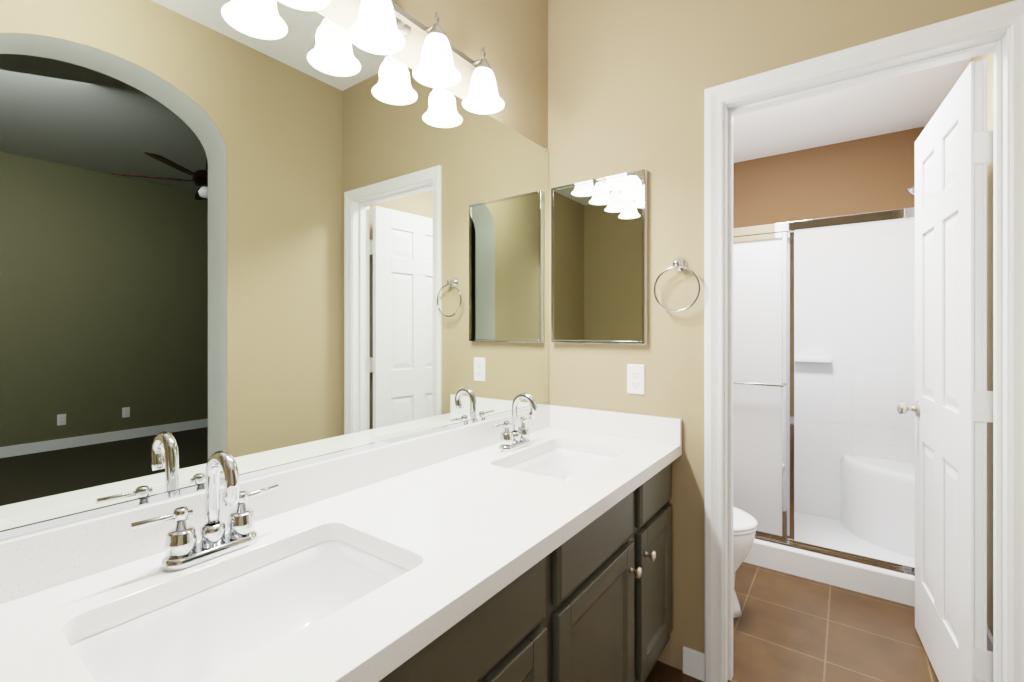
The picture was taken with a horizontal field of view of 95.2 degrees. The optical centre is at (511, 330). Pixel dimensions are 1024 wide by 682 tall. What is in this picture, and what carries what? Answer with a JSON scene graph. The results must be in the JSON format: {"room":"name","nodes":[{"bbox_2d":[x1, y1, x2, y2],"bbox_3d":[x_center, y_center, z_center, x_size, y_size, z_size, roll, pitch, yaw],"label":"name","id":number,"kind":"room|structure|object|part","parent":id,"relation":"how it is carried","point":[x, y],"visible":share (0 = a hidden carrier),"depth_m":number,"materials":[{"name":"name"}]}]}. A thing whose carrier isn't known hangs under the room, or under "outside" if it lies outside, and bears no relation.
{"room":"bathroom","nodes":[
{"label":"bathroom","id":0,"kind":"room"},
{"bbox_2d":[0,0,548,540],"bbox_3d":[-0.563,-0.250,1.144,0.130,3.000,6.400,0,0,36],"label":"vanity mirror","id":1,"kind":"object","parent":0,"point":[256,238],"depth_m":1.02,"materials":[{"name":"clear glass"}]},
{"bbox_2d":[278,0,504,113],"bbox_3d":[-0.292,-0.842,1.283,0.168,0.201,0.779,0,0,36],"label":"sconce","id":2,"kind":"object","parent":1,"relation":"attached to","point":[381,27],"visible":1,"depth_m":1.33,"materials":[{"name":"white glass"}]},
{"bbox_2d":[548,0,1014,670],"bbox_3d":[0.808,-0.125,1.660,1.515,2.750,0.120,0,0,36],"label":"wall","id":3,"kind":"structure","parent":0,"point":[630,82],"depth_m":1.74,"materials":[{"name":"beige paint"}]},
{"bbox_2d":[551,169,646,343],"bbox_3d":[0.343,-0.280,1.903,0.413,0.666,0.028,0,0,36],"label":"medicine cabinet mirror","id":4,"kind":"object","parent":3,"relation":"attached to","point":[598,260],"visible":0.98,"depth_m":1.88,"materials":[{"name":"silver mirror"}]},
{"bbox_2d":[548,405,681,444],"bbox_3d":[0.393,0.371,1.870,0.553,0.092,0.020,0,0,36],"label":"backsplash","id":5,"kind":"structure","parent":3,"relation":"attached to","point":[646,427],"depth_m":1.84,"materials":[{"name":"white stone"}]},
{"bbox_2d":[627,364,644,394],"bbox_3d":[0.483,0.190,1.820,0.070,0.115,0.018,0,0,36],"label":"outlet","id":6,"kind":"object","parent":3,"relation":"attached to","point":[635,378],"visible":1,"depth_m":1.81,"materials":[{"name":"white plastic"}]},
{"bbox_2d":[654,257,700,311],"bbox_3d":[0.604,-0.167,1.702,0.168,0.203,0.050,0,0,36],"label":"towel ring","id":7,"kind":"object","parent":3,"relation":"attached to","point":[679,264],"visible":0.96,"depth_m":1.70,"materials":[{"name":"silver metal"}]},
{"bbox_2d":[683,646,704,661],"bbox_3d":[0.502,1.202,1.965,0.602,0.095,0.016,0,0,36],"label":"baseboard","id":8,"kind":"structure","parent":3,"relation":"attached to","point":[693,653],"depth_m":1.68,"materials":[{"name":"white paint"}]},
{"bbox_2d":[705,0,1023,681],"bbox_3d":[1.065,0.221,1.489,0.724,2.058,0.143,0,0,36],"label":"door frame","id":9,"kind":"structure","parent":3,"relation":"in","point":[996,44],"depth_m":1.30,"materials":[{"name":"white paint"}]},
{"bbox_2d":[915,58,986,681],"bbox_3d":[1.529,0.227,1.654,0.035,2.027,0.680,0,0,30],"label":"door","id":10,"kind":"structure","parent":9,"relation":"attached to","point":[950,377],"depth_m":1.53,"materials":[{"name":"white paint"}]},
{"bbox_2d":[897,401,919,416],"bbox_3d":[1.676,0.320,1.907,0.171,0.066,0.096,0,0,30],"label":"door knob","id":11,"kind":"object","parent":10,"relation":"attached to","point":[903,407],"depth_m":1.91,"materials":[{"name":"silver metal"}]},
{"bbox_3d":[1.368,0.220,1.348,0.054,1.598,0.012,0,0,30],"label":"door hinge","id":12,"kind":"part","parent":9,"relation":"part of","materials":[{"name":"white wood"}]},
{"bbox_2d":[645,562,938,681],"bbox_3d":[0.398,1.275,0.995,1.625,0.050,5.280,0,0,36],"label":"floor","id":13,"kind":"structure","parent":0,"point":[787,627],"depth_m":1.91,"materials":[{"name":"brown tile"}]},
{"bbox_2d":[364,453,681,681],"bbox_3d":[-0.118,0.853,1.170,0.580,0.792,1.754,0,0,36],"label":"bathroom vanity","id":14,"kind":"object","parent":13,"relation":"on","point":[594,606],"depth_m":1.13,"materials":[{"name":"grey paint"}]},
{"bbox_2d":[0,425,681,681],"bbox_3d":[-0.124,0.438,1.167,0.573,0.040,1.766,0,0,36],"label":"countertop","id":15,"kind":"structure","parent":14,"relation":"on","point":[458,528],"depth_m":0.87,"materials":[{"name":"white stone"}]},
{"bbox_2d":[130,451,278,571],"bbox_3d":[-0.534,0.318,0.857,0.118,0.197,0.247,0,0,36],"label":"faucet","id":16,"kind":"object","parent":15,"relation":"on","point":[184,550],"visible":1,"depth_m":0.85,"materials":[{"name":"silver metal"}]},
{"bbox_2d":[84,537,403,681],"bbox_3d":[-0.400,0.533,0.760,0.324,0.175,0.468,0,0,36],"label":"sink","id":17,"kind":"object","parent":15,"relation":"in","point":[178,639],"depth_m":0.85,"materials":[{"name":"white ceramic"}]},
{"bbox_2d":[0,405,547,600],"bbox_3d":[-0.349,0.371,1.328,0.020,0.092,1.766,0,0,36],"label":"backsplash","id":18,"kind":"structure","parent":15,"relation":"on","point":[32,562],"depth_m":0.93,"materials":[{"name":"white stone"}]},
{"bbox_2d":[493,393,536,451],"bbox_3d":[0.038,0.318,1.653,0.118,0.197,0.247,0,0,36],"label":"faucet","id":19,"kind":"object","parent":15,"relation":"on","point":[516,437],"visible":1,"depth_m":1.64,"materials":[{"name":"silver metal"}]},
{"bbox_2d":[512,445,611,476],"bbox_3d":[0.172,0.533,1.556,0.324,0.175,0.468,0,0,36],"label":"sink","id":20,"kind":"object","parent":15,"relation":"in","point":[561,460],"depth_m":1.76,"materials":[{"name":"white ceramic"}]},
{"bbox_2d":[733,507,757,617],"bbox_3d":[0.758,0.862,2.239,0.746,0.776,0.428,0,0,36],"label":"toilet","id":21,"kind":"object","parent":13,"relation":"on","point":[744,527],"visible":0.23,"depth_m":2.01,"materials":[{"name":"white ceramic"}]},
{"bbox_2d":[733,207,914,606],"bbox_3d":[1.625,0.285,2.797,1.507,1.930,0.912,0,0,36],"label":"shower stall","id":22,"kind":"object","parent":13,"relation":"on","point":[823,386],"visible":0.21,"depth_m":2.78,"materials":[{"name":"white plastic"}]},
{"bbox_3d":[1.146,0.295,2.655,0.746,1.561,0.030,0,0,36],"label":"panel","id":23,"kind":"part","parent":22,"relation":"part of","materials":[{"name":"clear glass"}]},
{"bbox_2d":[733,126,925,227],"bbox_3d":[1.929,-0.125,3.220,1.515,2.750,0.120,0,0,36],"label":"wall","id":24,"kind":"structure","parent":0,"point":[867,175],"depth_m":3.05,"materials":[{"name":"brown paint"}]},
{"bbox_2d":[733,58,970,162],"bbox_3d":[1.369,-1.260,2.440,1.515,0.100,1.800,0,0,36],"label":"ceiling","id":25,"kind":"structure","parent":0,"point":[916,99],"depth_m":2.63,"materials":[{"name":"white paint"}]},
{"bbox_2d":[968,53,992,635],"bbox_3d":[0.801,-0.250,0.163,0.220,3.000,6.400,0,0,36],"label":"wall","id":26,"kind":"structure","parent":0,"point":[989,57],"depth_m":1.81,"materials":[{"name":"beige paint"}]},
{"bbox_2d":[905,186,914,196],"bbox_3d":[2.159,-0.766,2.414,0.198,0.143,0.072,0,0,36],"label":"shower head","id":27,"kind":"object","parent":26,"relation":"attached to","point":[910,190],"visible":0.12,"depth_m":2.44},
{"bbox_2d":[987,625,992,651],"bbox_3d":[1.714,1.202,1.636,0.015,0.095,0.897,0,0,36],"label":"baseboard","id":28,"kind":"structure","parent":26,"relation":"attached to","point":[989,636],"depth_m":1.77,"materials":[{"name":"white paint"}]}
]}

